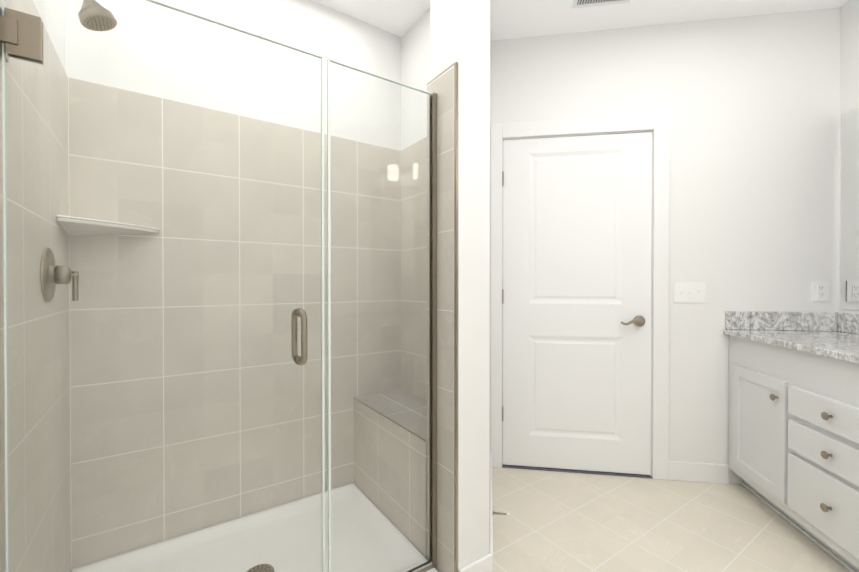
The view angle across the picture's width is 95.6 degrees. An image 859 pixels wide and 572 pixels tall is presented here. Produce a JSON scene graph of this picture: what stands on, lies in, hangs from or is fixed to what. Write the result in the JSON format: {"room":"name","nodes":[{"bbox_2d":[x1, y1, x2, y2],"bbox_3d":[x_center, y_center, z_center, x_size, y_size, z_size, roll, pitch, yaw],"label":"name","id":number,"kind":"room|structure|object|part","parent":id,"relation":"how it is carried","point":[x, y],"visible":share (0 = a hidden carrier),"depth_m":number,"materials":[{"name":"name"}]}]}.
{"room":"bathroom","nodes":[
{"label":"bathroom","id":0,"kind":"room"},
{"bbox_2d":[0,0,858,571],"bbox_3d":[0.972,-0.190,0.808,4.028,2.690,4.077,0,0,-34],"label":"wall","id":1,"kind":"structure","parent":0,"point":[754,106],"depth_m":1.85,"materials":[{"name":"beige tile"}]},
{"bbox_2d":[40,248,78,301],"bbox_3d":[-1.161,-0.035,1.236,0.074,0.168,0.168,0,0,-34],"label":"shower valve","id":2,"kind":"object","parent":1,"relation":"attached to","point":[66,270],"depth_m":1.21,"materials":[{"name":"silver metal"}]},
{"bbox_2d":[78,0,116,30],"bbox_3d":[-1.124,-0.929,1.255,0.184,0.168,0.100,0,0,-34],"label":"showerhead","id":3,"kind":"object","parent":1,"relation":"attached to","point":[84,18],"depth_m":1.26,"materials":[{"name":"silver metal"}]},
{"bbox_2d":[56,215,160,235],"bbox_3d":[-1.210,-0.217,1.495,0.293,0.053,0.221,0,0,-34],"label":"corner shelf","id":4,"kind":"object","parent":1,"relation":"attached to","point":[121,229],"depth_m":1.47,"materials":[{"name":"white ceramic"}]},
{"bbox_2d":[2,0,432,571],"bbox_3d":[-0.461,0.171,1.196,1.169,1.830,0.124,0,0,-34],"label":"shower glass door","id":5,"kind":"structure","parent":1,"relation":"attached to","point":[302,358],"depth_m":1.12,"materials":[{"name":"clear glass"}]},
{"bbox_2d":[0,7,43,64],"bbox_3d":[-0.919,0.146,0.881,0.070,1.515,0.090,0,0,-34],"label":"shower glass hinge","id":6,"kind":"object","parent":5,"relation":"attached to","point":[22,35],"visible":0.96,"depth_m":0.87,"materials":[{"name":"silver metal"}]},
{"bbox_3d":[-0.411,0.159,1.230,0.027,0.179,0.124,0,0,-34],"label":"handle","id":7,"kind":"part","parent":5,"relation":"part of","materials":[{"name":"silver metal"}]},
{"bbox_3d":[-0.157,0.169,1.405,0.431,1.830,0.011,0,0,-34],"label":"panel","id":8,"kind":"part","parent":5,"relation":"part of","materials":[{"name":"clear glass"}]},
{"bbox_2d":[493,510,509,515],"bbox_3d":[0.342,1.083,1.854,0.082,0.021,0.022,0,0,9],"label":"door stop","id":9,"kind":"object","parent":1,"relation":"attached to","point":[507,513],"visible":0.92,"depth_m":1.85,"materials":[{"name":"silver metal"}]},
{"bbox_2d":[502,132,651,474],"bbox_3d":[0.887,0.106,2.401,0.674,2.047,0.624,0,0,-34],"label":"bathroom door","id":10,"kind":"structure","parent":1,"relation":"in","point":[577,232],"depth_m":2.39,"materials":[{"name":"white paint"}]},
{"bbox_3d":[0.458,0.066,2.446,0.017,1.567,0.016,0,0,-34],"label":"bathroom door hinge","id":11,"kind":"part","parent":10,"relation":"part of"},
{"bbox_3d":[1.212,0.210,2.308,0.144,0.066,0.094,0,0,-34],"label":"handle","id":12,"kind":"part","parent":10,"relation":"part of","materials":[{"name":"silver metal"}]},
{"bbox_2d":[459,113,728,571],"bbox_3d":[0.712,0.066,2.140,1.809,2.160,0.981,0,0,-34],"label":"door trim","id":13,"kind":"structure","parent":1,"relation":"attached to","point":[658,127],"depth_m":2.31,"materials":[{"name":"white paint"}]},
{"bbox_2d":[674,282,705,302],"bbox_3d":[1.525,0.037,2.280,0.167,0.120,0.014,0,0,9],"label":"switch plate","id":14,"kind":"object","parent":1,"relation":"attached to","point":[689,292],"visible":1,"depth_m":2.28,"materials":[{"name":"white plastic"}]},
{"bbox_2d":[812,281,828,300],"bbox_3d":[2.188,0.029,2.179,0.080,0.114,0.007,0,0,9],"label":"electrical outlet plate","id":15,"kind":"object","parent":1,"relation":"attached to","point":[820,290],"visible":1,"depth_m":2.18,"materials":[{"name":"white plastic"}]},
{"bbox_2d":[840,106,858,309],"bbox_3d":[2.112,-0.403,1.145,0.005,1.072,2.032,0,0,9],"label":"wall mirror","id":16,"kind":"object","parent":1,"relation":"attached to","point":[849,268],"visible":1,"depth_m":2.10,"materials":[{"name":"white mirror"}]},
{"bbox_2d":[502,463,652,478],"bbox_3d":[0.900,1.140,2.449,0.883,0.008,0.129,0,0,9],"label":"hall floor","id":17,"kind":"structure","parent":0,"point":[577,471],"depth_m":2.39,"materials":[{"name":"grey"}]},
{"bbox_2d":[312,0,848,40],"bbox_3d":[0.906,-1.541,0.885,6.100,0.110,5.600,0,0,-34],"label":"ceiling","id":18,"kind":"structure","parent":0,"point":[511,19],"depth_m":2.18,"materials":[{"name":"white paint"}]},
{"bbox_2d":[572,0,629,8],"bbox_3d":[0.917,-1.540,2.014,0.300,0.006,0.251,0,0,9],"label":"ceiling vent","id":19,"kind":"object","parent":18,"relation":"in","point":[583,3],"visible":1,"depth_m":2.12,"materials":[{"name":"white plastic"}]},
{"bbox_2d":[492,467,849,571],"bbox_3d":[0.906,1.184,0.903,6.100,0.060,5.600,0,0,-34],"label":"floor","id":20,"kind":"structure","parent":0,"point":[554,521],"depth_m":1.84,"materials":[{"name":"tile"}]},
{"bbox_2d":[71,483,438,571],"bbox_3d":[-0.672,1.122,1.500,1.171,0.054,0.829,0,0,-34],"label":"shower pan","id":21,"kind":"object","parent":20,"relation":"on","point":[268,556],"depth_m":1.68,"materials":[{"name":"white ceramic"}]},
{"bbox_2d":[354,390,426,558],"bbox_3d":[-0.095,0.884,1.960,0.305,0.524,0.720,0,0,-34],"label":"shower bench","id":22,"kind":"object","parent":21,"relation":"on","point":[365,455],"depth_m":1.84,"materials":[{"name":"tile"}]},
{"bbox_2d":[407,92,436,571],"bbox_3d":[-0.156,0.175,1.405,0.432,1.840,0.025,0,0,-34],"label":"channel","id":23,"kind":"object","parent":21,"relation":"on","point":[433,296],"visible":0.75,"depth_m":1.52,"materials":[{"name":"silver metal"}]},
{"bbox_2d":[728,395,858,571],"bbox_3d":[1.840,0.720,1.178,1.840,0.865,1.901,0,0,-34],"label":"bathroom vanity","id":24,"kind":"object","parent":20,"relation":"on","point":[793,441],"depth_m":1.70,"materials":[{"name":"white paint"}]},
{"bbox_3d":[1.682,0.726,1.998,0.286,0.570,0.302,0,0,-34],"label":"door","id":25,"kind":"part","parent":24,"relation":"part of","materials":[{"name":"white paint"}]},
{"bbox_2d":[723,323,858,422],"bbox_3d":[1.823,0.272,1.173,1.869,0.030,1.930,0,0,-34],"label":"countertop","id":26,"kind":"structure","parent":24,"relation":"on","point":[811,369],"depth_m":1.80,"materials":[{"name":"grey stone"}]},
{"bbox_3d":[1.613,0.886,1.553,0.333,0.254,0.351,0,0,-34],"label":"drawer","id":27,"kind":"part","parent":24,"relation":"part of","materials":[{"name":"white paint"}]},
{"bbox_3d":[1.613,0.675,1.552,0.333,0.138,0.351,0,0,-34],"label":"drawer","id":28,"kind":"part","parent":24,"relation":"part of","materials":[{"name":"white paint"}]},
{"bbox_3d":[1.613,0.519,1.550,0.333,0.132,0.351,0,0,-34],"label":"drawer","id":29,"kind":"part","parent":24,"relation":"part of","materials":[{"name":"white paint"}]}
]}

